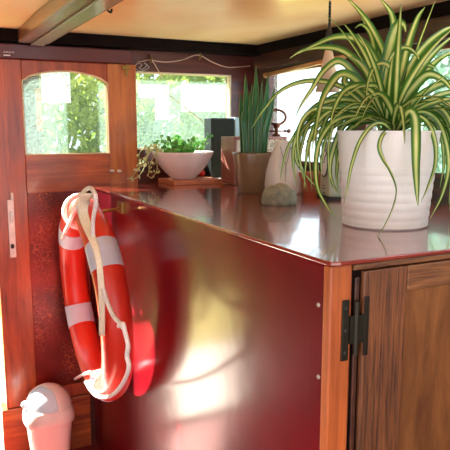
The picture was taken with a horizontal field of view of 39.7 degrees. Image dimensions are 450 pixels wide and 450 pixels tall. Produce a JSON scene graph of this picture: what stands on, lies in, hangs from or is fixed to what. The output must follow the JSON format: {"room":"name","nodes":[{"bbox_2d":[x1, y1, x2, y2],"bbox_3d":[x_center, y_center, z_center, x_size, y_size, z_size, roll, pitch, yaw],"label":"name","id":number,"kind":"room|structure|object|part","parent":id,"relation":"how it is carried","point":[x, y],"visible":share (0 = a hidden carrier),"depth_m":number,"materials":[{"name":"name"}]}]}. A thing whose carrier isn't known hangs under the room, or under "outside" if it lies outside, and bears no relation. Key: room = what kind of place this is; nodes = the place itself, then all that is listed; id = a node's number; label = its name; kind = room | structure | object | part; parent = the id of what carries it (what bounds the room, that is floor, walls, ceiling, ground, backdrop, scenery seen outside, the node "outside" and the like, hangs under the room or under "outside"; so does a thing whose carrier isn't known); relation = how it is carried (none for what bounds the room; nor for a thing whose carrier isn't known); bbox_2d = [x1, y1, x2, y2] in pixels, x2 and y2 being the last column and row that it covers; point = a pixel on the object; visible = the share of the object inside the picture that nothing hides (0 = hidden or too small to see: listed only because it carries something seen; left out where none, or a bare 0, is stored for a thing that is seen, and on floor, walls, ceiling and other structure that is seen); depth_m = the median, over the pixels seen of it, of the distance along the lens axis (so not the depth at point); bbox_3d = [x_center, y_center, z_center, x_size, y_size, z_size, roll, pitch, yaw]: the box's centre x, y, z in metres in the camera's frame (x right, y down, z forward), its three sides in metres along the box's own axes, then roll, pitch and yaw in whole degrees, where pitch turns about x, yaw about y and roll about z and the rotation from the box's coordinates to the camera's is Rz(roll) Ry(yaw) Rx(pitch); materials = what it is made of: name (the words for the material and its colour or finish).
{"room":"ship interior","nodes":[
{"label":"ship interior","id":0,"kind":"room"},
{"bbox_2d":[0,317,3,381],"bbox_3d":[-2.525,0.292,7.169,17.000,0.135,8.200,-4,10,-26],"label":"lawn","id":1,"kind":"structure","parent":0,"point":[1,351],"depth_m":3.60,"materials":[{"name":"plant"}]},
{"bbox_2d":[39,73,224,153],"bbox_3d":[-3.238,-0.682,5.631,7.665,2.429,0.988,-4,10,-26],"label":"trees","id":2,"kind":"object","parent":1,"relation":"on","point":[146,108],"visible":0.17,"depth_m":6.45,"materials":[{"name":"green plant"}]},
{"bbox_2d":[0,382,4,449],"bbox_3d":[-0.513,0.910,3.226,17.000,0.140,0.740,-4,10,-26],"label":"ground","id":3,"kind":"structure","parent":0,"point":[2,387],"depth_m":3.11,"materials":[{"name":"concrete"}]},
{"bbox_2d":[23,74,42,153],"bbox_3d":[-0.828,-0.177,2.673,0.098,2.180,0.070,-4,10,-26],"label":"timber post","id":4,"kind":"object","parent":3,"relation":"on","point":[39,124],"visible":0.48,"depth_m":2.62,"materials":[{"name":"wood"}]},
{"bbox_2d":[72,440,100,449],"bbox_3d":[0.078,1.223,1.077,2.000,0.050,3.650,-4,10,-26],"label":"floor","id":5,"kind":"structure","parent":0,"point":[94,446],"depth_m":2.66,"materials":[{"name":"brown wood"}]},
{"bbox_2d":[21,382,74,449],"bbox_3d":[-0.696,0.799,2.457,0.198,0.359,0.192,-4,10,-26],"label":"bin","id":6,"kind":"object","parent":5,"relation":"on","point":[48,414],"visible":1,"depth_m":2.38,"materials":[{"name":"white plastic"}]},
{"bbox_3d":[-0.772,0.692,2.401,0.028,0.028,0.028,-4,10,-26],"label":"hinge knob","id":7,"kind":"part","parent":6,"relation":"part of","materials":[{"name":"white plastic"}]},
{"bbox_2d":[26,382,71,412],"bbox_3d":[-0.684,0.670,2.459,0.182,0.105,0.137,4,10,25],"label":"lid","id":8,"kind":"object","parent":6,"relation":"attached to","point":[49,397],"depth_m":2.39,"materials":[{"name":"white plastic"}]},
{"bbox_2d":[87,181,449,449],"bbox_3d":[0.104,0.480,2.034,0.890,1.120,1.670,-4,10,-26],"label":"base cabinet","id":9,"kind":"object","parent":5,"relation":"on","point":[257,326],"visible":0.88,"depth_m":1.33,"materials":[{"name":"red paint"}]},
{"bbox_2d":[58,186,133,401],"bbox_3d":[-0.420,0.262,2.067,0.171,0.831,1.004,-3,10,-21],"label":"lifebuoy","id":10,"kind":"object","parent":9,"relation":"hanging from","point":[106,367],"visible":1,"depth_m":1.96,"materials":[{"name":"red plastic"}]},
{"bbox_3d":[-0.185,0.504,1.908,0.020,1.112,1.638,-4,10,-26],"label":"panel","id":11,"kind":"part","parent":9,"relation":"part of","materials":[{"name":"red paint"}]},
{"bbox_2d":[88,181,449,265],"bbox_3d":[0.154,-0.074,1.975,0.775,0.008,1.666,-4,10,-26],"label":"countertop","id":12,"kind":"structure","parent":9,"relation":"on","point":[307,229],"depth_m":1.50,"materials":[{"name":"red paint"}]},
{"bbox_2d":[158,176,222,185],"bbox_3d":[-0.144,-0.184,2.595,0.220,0.018,0.180,-4,10,-26],"label":"wooden board","id":13,"kind":"object","parent":12,"relation":"on","point":[198,180],"visible":0.96,"depth_m":2.53,"materials":[{"name":"brown wood"}]},
{"bbox_2d":[127,133,213,180],"bbox_3d":[-0.230,-0.282,2.534,0.381,0.192,0.254,-4,10,-26],"label":"bowl planter","id":14,"kind":"object","parent":13,"relation":"on","point":[183,161],"visible":1,"depth_m":2.49,"materials":[{"name":"ceramic"}]},
{"bbox_2d":[152,150,213,179],"bbox_3d":[-0.173,-0.247,2.569,0.254,0.112,0.254,-4,10,-26],"label":"bowl","id":15,"kind":"object","parent":14,"relation":"attached to","point":[178,164],"depth_m":2.49,"materials":[{"name":"white ceramic"}]},
{"bbox_2d":[228,117,239,135],"bbox_3d":[0.050,-0.337,2.744,0.048,0.272,0.070,-4,10,-26],"label":"folder","id":16,"kind":"object","parent":12,"relation":"on","point":[236,119],"visible":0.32,"depth_m":2.69,"materials":[{"name":"white"}]},
{"bbox_2d":[232,68,274,193],"bbox_3d":[0.101,-0.336,2.186,0.150,0.444,0.155,-1,9,-6],"label":"potted snake plant","id":17,"kind":"object","parent":12,"relation":"on","point":[251,163],"visible":0.93,"depth_m":2.17,"materials":[{"name":"plant"}]},
{"bbox_3d":[0.100,-0.186,2.205,0.147,0.142,0.147,-4,10,-26],"label":"pot","id":18,"kind":"part","parent":17,"relation":"part of","materials":[{"name":"brown ceramic"}]},
{"bbox_2d":[221,136,286,184],"bbox_3d":[0.121,-0.269,2.567,0.246,0.190,0.126,-4,10,-26],"label":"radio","id":19,"kind":"object","parent":12,"relation":"on","point":[229,144],"visible":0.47,"depth_m":2.52,"materials":[{"name":"brown wood"}]},
{"bbox_3d":[0.118,-0.271,2.572,0.222,0.164,0.112,-4,10,-26],"label":"panel","id":20,"kind":"part","parent":19,"relation":"part of","materials":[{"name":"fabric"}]},
{"bbox_2d":[269,109,290,135],"bbox_3d":[0.215,-0.427,2.593,0.121,0.113,0.040,1,9,6],"label":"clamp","id":21,"kind":"object","parent":19,"relation":"on","point":[276,126],"visible":0.62,"depth_m":2.59,"materials":[{"name":"brown metal"}]},
{"bbox_3d":[0.215,-0.398,2.598,0.040,0.055,0.040,-4,10,-26],"label":"stem","id":22,"kind":"part","parent":21,"relation":"part of","materials":[{"name":"brown metal"}]},
{"bbox_2d":[261,183,296,205],"bbox_3d":[0.163,-0.094,1.871,0.103,0.064,0.086,-4,10,-26],"label":"stone","id":23,"kind":"object","parent":12,"relation":"on","point":[280,194],"visible":1,"depth_m":1.84,"materials":[{"name":"grey stone"}]},
{"bbox_2d":[265,140,303,194],"bbox_3d":[0.210,-0.201,2.168,0.147,0.184,0.101,-1,9,-7],"label":"vase","id":24,"kind":"object","parent":12,"relation":"on","point":[273,171],"visible":0.59,"depth_m":2.13,"materials":[{"name":"ceramic"}]},
{"bbox_2d":[299,171,320,195],"bbox_3d":[0.303,-0.142,2.135,0.098,0.078,0.098,-4,10,-26],"label":"terracotta pot","id":25,"kind":"object","parent":12,"relation":"on","point":[309,191],"visible":0.41,"depth_m":2.10,"materials":[{"name":"orange ceramic"}]},
{"bbox_2d":[317,137,340,199],"bbox_3d":[0.363,-0.186,2.025,0.120,0.198,0.125,-1,9,-7],"label":"kitchen scale","id":26,"kind":"object","parent":12,"relation":"on","point":[328,194],"visible":0.41,"depth_m":1.98,"materials":[{"name":"white metal"}]},
{"bbox_3d":[0.367,-0.092,2.040,0.100,0.008,0.125,-1,9,-7],"label":"plate","id":27,"kind":"part","parent":26,"relation":"part of","materials":[{"name":"black"}]},
{"bbox_2d":[251,0,449,235],"bbox_3d":[0.389,-0.273,1.474,0.534,0.557,0.501,-7,11,-37],"label":"spider plant","id":28,"kind":"object","parent":12,"relation":"on","point":[387,175],"visible":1,"depth_m":1.41,"materials":[{"name":"green plant"}]},
{"bbox_3d":[0.381,-0.111,1.471,0.235,0.222,0.235,-4,10,-26],"label":"pot","id":29,"kind":"part","parent":28,"relation":"part of","materials":[{"name":"white ceramic"}]},
{"bbox_3d":[0.164,0.618,1.200,0.002,1.106,0.042,-4,10,-26],"label":"panel","id":30,"kind":"part","parent":9,"relation":"part of","materials":[{"name":"red paint"}]},
{"bbox_3d":[0.199,0.618,1.180,0.048,1.112,0.022,-4,10,-26],"label":"corner post","id":31,"kind":"part","parent":9,"relation":"part of","materials":[{"name":"orange wood"}]},
{"bbox_3d":[0.287,0.599,1.221,0.101,1.057,0.026,-4,10,-26],"label":"door","id":32,"kind":"part","parent":9,"relation":"part of","materials":[{"name":"brown wood"}]},
{"bbox_3d":[0.553,0.557,1.350,0.496,0.920,0.010,-4,10,-26],"label":"door panel","id":33,"kind":"part","parent":9,"relation":"part of","materials":[{"name":"brown wood"}]},
{"bbox_3d":[0.594,0.077,1.296,0.584,0.049,0.024,-4,10,-26],"label":"rail","id":34,"kind":"part","parent":9,"relation":"part of","materials":[{"name":"brown wood"}]},
{"bbox_3d":[-0.021,-0.202,2.718,0.107,0.014,0.130,-4,10,-26],"label":"notebook","id":35,"kind":"object","parent":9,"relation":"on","visible":0},
{"bbox_2d":[204,118,233,177],"bbox_3d":[-0.025,-0.337,2.710,0.112,0.254,0.073,-4,10,-26],"label":"speaker","id":36,"kind":"object","parent":35,"relation":"on","point":[219,127],"visible":0.54,"depth_m":2.67},
{"bbox_2d":[213,120,232,173],"bbox_3d":[-0.009,-0.335,2.679,0.098,0.230,0.002,-4,10,-26],"label":"grille","id":37,"kind":"object","parent":36,"relation":"attached to","point":[220,127],"depth_m":2.67,"materials":[{"name":"fabric"}]},
{"bbox_2d":[0,42,252,440],"bbox_3d":[-0.755,0.108,2.517,1.950,1.705,0.050,-4,10,-26],"label":"wall","id":38,"kind":"structure","parent":0,"point":[192,65],"depth_m":2.69,"materials":[{"name":"brown wood"}]},
{"bbox_2d":[1,49,14,57],"bbox_3d":[-0.799,-0.632,2.296,0.050,0.028,0.004,-4,10,-26],"label":"plate","id":39,"kind":"object","parent":38,"relation":"attached to","point":[4,52],"visible":1,"depth_m":2.29,"materials":[{"name":"brown metal"}]},
{"bbox_2d":[0,393,91,449],"bbox_3d":[-0.749,0.838,2.615,0.355,0.232,0.084,-4,10,-26],"label":"trim","id":40,"kind":"structure","parent":38,"relation":"attached to","point":[14,434],"depth_m":2.55,"materials":[{"name":"brown wood"}]},
{"bbox_2d":[0,43,131,64],"bbox_3d":[-0.635,-0.659,2.403,0.560,0.055,0.044,-4,10,-26],"label":"trim","id":41,"kind":"structure","parent":38,"relation":"attached to","point":[22,51],"depth_m":2.40,"materials":[{"name":"brown wood"}]},
{"bbox_2d":[0,59,137,408],"bbox_3d":[-0.624,0.041,2.525,0.570,1.365,0.054,-4,10,-26],"label":"door","id":42,"kind":"structure","parent":38,"relation":"in","point":[37,345],"depth_m":2.48,"materials":[{"name":"brown wood"}]},
{"bbox_3d":[-0.822,0.015,2.401,0.024,0.225,0.008,-4,10,-26],"label":"lock plate","id":43,"kind":"part","parent":42,"relation":"part of","materials":[{"name":"silver metal"}]},
{"bbox_3d":[-0.670,0.264,2.553,0.240,0.805,0.006,-4,10,-26],"label":"panel","id":44,"kind":"part","parent":42,"relation":"part of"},
{"bbox_3d":[-0.629,-0.444,2.459,0.330,0.323,0.004,-4,10,-26],"label":"pane","id":45,"kind":"part","parent":42,"relation":"part of","materials":[{"name":"clear glass"}]},
{"bbox_3d":[-0.623,-0.209,2.483,0.328,0.141,0.021,-4,10,-26],"label":"rail","id":46,"kind":"part","parent":42,"relation":"part of","materials":[{"name":"brown wood"}]},
{"bbox_2d":[122,64,129,76],"bbox_3d":[-0.400,-0.625,2.510,0.034,0.052,0.011,-4,10,-26],"label":"coat hook","id":47,"kind":"object","parent":42,"relation":"attached to","point":[126,67],"visible":1,"depth_m":2.51,"materials":[{"name":"gold metal"}]},
{"bbox_2d":[17,0,123,45],"bbox_3d":[0.085,-0.451,0.748,0.115,0.049,3.529,-4,10,-26],"label":"trim","id":48,"kind":"structure","parent":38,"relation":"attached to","point":[53,13],"depth_m":1.83,"materials":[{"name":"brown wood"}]},
{"bbox_2d":[0,28,260,56],"bbox_3d":[-0.368,-0.733,2.513,1.145,0.042,0.069,-4,10,-26],"label":"trim","id":49,"kind":"structure","parent":38,"relation":"attached to","point":[7,35],"depth_m":2.51,"materials":[{"name":"black wood"}]},
{"bbox_2d":[136,71,230,149],"bbox_3d":[-0.181,-0.491,2.699,0.450,0.322,0.032,-4,10,-26],"label":"window","id":50,"kind":"structure","parent":38,"relation":"in","point":[228,79],"depth_m":2.71,"materials":[{"name":"clear glass"}]},
{"bbox_2d":[165,92,203,121],"bbox_3d":[-0.120,-0.470,2.717,0.301,0.211,0.004,-4,10,-26],"label":"wire","id":51,"kind":"object","parent":50,"relation":"attached to","point":[165,92],"visible":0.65,"depth_m":2.68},
{"bbox_2d":[0,0,447,44],"bbox_3d":[0.080,-0.507,0.811,2.010,0.040,3.660,-4,10,-26],"label":"ceiling","id":52,"kind":"structure","parent":0,"point":[250,22],"depth_m":2.03,"materials":[{"name":"beige paint"}]},
{"bbox_2d":[315,1,339,92],"bbox_3d":[0.299,-0.514,1.796,0.072,0.255,0.072,-4,10,-26],"label":"pendant lamp","id":53,"kind":"object","parent":52,"relation":"hanging from","point":[328,55],"visible":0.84,"depth_m":1.79,"materials":[{"name":"white ceramic"}]},
{"bbox_3d":[0.299,-0.447,1.807,0.072,0.119,0.072,-4,10,-26],"label":"lamp shade","id":54,"kind":"part","parent":53,"relation":"part of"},
{"bbox_2d":[325,28,332,43],"bbox_3d":[0.299,-0.530,1.794,0.020,0.072,0.020,-4,10,-26],"label":"socket","id":55,"kind":"object","parent":53,"relation":"attached to","point":[329,31],"depth_m":1.78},
{"bbox_3d":[0.299,-0.600,1.783,0.009,0.082,0.009,-4,10,-26],"label":"cord","id":56,"kind":"part","parent":53,"relation":"part of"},
{"bbox_2d":[253,15,449,205],"bbox_3d":[0.949,0.287,1.374,0.050,1.705,3.650,-4,10,-26],"label":"wall","id":57,"kind":"structure","parent":0,"point":[438,23],"depth_m":2.18,"materials":[{"name":"brown wood"}]},
{"bbox_2d":[263,55,346,77],"bbox_3d":[0.296,-0.617,2.436,0.024,0.047,0.564,-4,10,-26],"label":"curtain rod","id":58,"kind":"object","parent":57,"relation":"attached to","point":[319,62],"visible":0.88,"depth_m":2.45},
{"bbox_2d":[269,60,352,165],"bbox_3d":[0.329,-0.431,2.478,0.034,0.382,0.585,-4,10,-26],"label":"window","id":59,"kind":"structure","parent":57,"relation":"in","point":[271,78],"depth_m":2.70,"materials":[{"name":"brown wood"}]},
{"bbox_2d":[255,30,449,69],"bbox_3d":[0.940,-0.452,1.185,0.029,0.025,3.530,-4,10,-26],"label":"trim","id":60,"kind":"structure","parent":57,"relation":"attached to","point":[316,56],"depth_m":2.36,"materials":[{"name":"brown wood"}]},
{"bbox_2d":[257,0,449,53],"bbox_3d":[0.944,-0.525,1.176,0.019,0.036,3.530,-4,10,-26],"label":"trim","id":61,"kind":"structure","parent":57,"relation":"attached to","point":[439,9],"depth_m":2.13,"materials":[{"name":"black wood"}]},
{"bbox_2d":[364,45,449,178],"bbox_3d":[0.688,-0.321,1.774,0.034,0.382,0.860,-4,10,-26],"label":"window","id":62,"kind":"structure","parent":57,"relation":"in","point":[437,174],"depth_m":1.86,"materials":[{"name":"brown wood"}]},
{"label":"outside","id":63,"kind":"structure","parent":0,"visible":0},
{"bbox_3d":[6.185,1.406,1.167,8.940,0.200,9.060,-4,10,-26],"label":"ground","id":64,"kind":"structure","parent":63,"visible":0},
{"bbox_2d":[376,50,449,172],"bbox_3d":[3.164,-0.736,4.809,0.985,3.066,5.964,-4,10,-26],"label":"hedge","id":65,"kind":"object","parent":64,"relation":"on","point":[443,67],"visible":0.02,"depth_m":6.25,"materials":[{"name":"green plant"}]},
{"bbox_3d":[-0.110,-0.733,2.668,0.020,0.053,0.028,-4,10,-26],"label":"clip","id":66,"kind":"object","parent":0,"visible":0},
{"bbox_2d":[138,55,249,77],"bbox_3d":[-0.123,-0.678,2.674,0.526,0.105,0.004,-4,10,-26],"label":"cable","id":67,"kind":"object","parent":66,"relation":"hanging from","point":[192,55],"visible":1,"depth_m":2.65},
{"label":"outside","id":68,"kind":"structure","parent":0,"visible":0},
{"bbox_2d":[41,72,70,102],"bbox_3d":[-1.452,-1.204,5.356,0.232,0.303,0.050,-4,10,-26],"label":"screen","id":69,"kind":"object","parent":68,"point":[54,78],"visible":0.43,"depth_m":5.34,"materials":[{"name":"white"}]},
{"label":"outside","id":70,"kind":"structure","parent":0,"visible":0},
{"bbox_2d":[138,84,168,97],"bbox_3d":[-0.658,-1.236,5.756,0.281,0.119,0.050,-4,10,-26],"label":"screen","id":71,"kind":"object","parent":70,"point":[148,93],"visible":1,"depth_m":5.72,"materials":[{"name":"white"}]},
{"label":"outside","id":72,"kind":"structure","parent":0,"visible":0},
{"bbox_2d":[155,99,168,119],"bbox_3d":[-0.588,-1.079,5.816,0.116,0.195,0.050,-4,10,-26],"label":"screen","id":73,"kind":"object","parent":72,"point":[163,111],"visible":1,"depth_m":5.79,"materials":[{"name":"white"}]},
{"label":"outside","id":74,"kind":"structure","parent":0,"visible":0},
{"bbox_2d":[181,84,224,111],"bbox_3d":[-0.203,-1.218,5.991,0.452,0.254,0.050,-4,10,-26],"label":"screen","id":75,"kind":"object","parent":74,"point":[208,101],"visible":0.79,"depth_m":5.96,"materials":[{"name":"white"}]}
]}

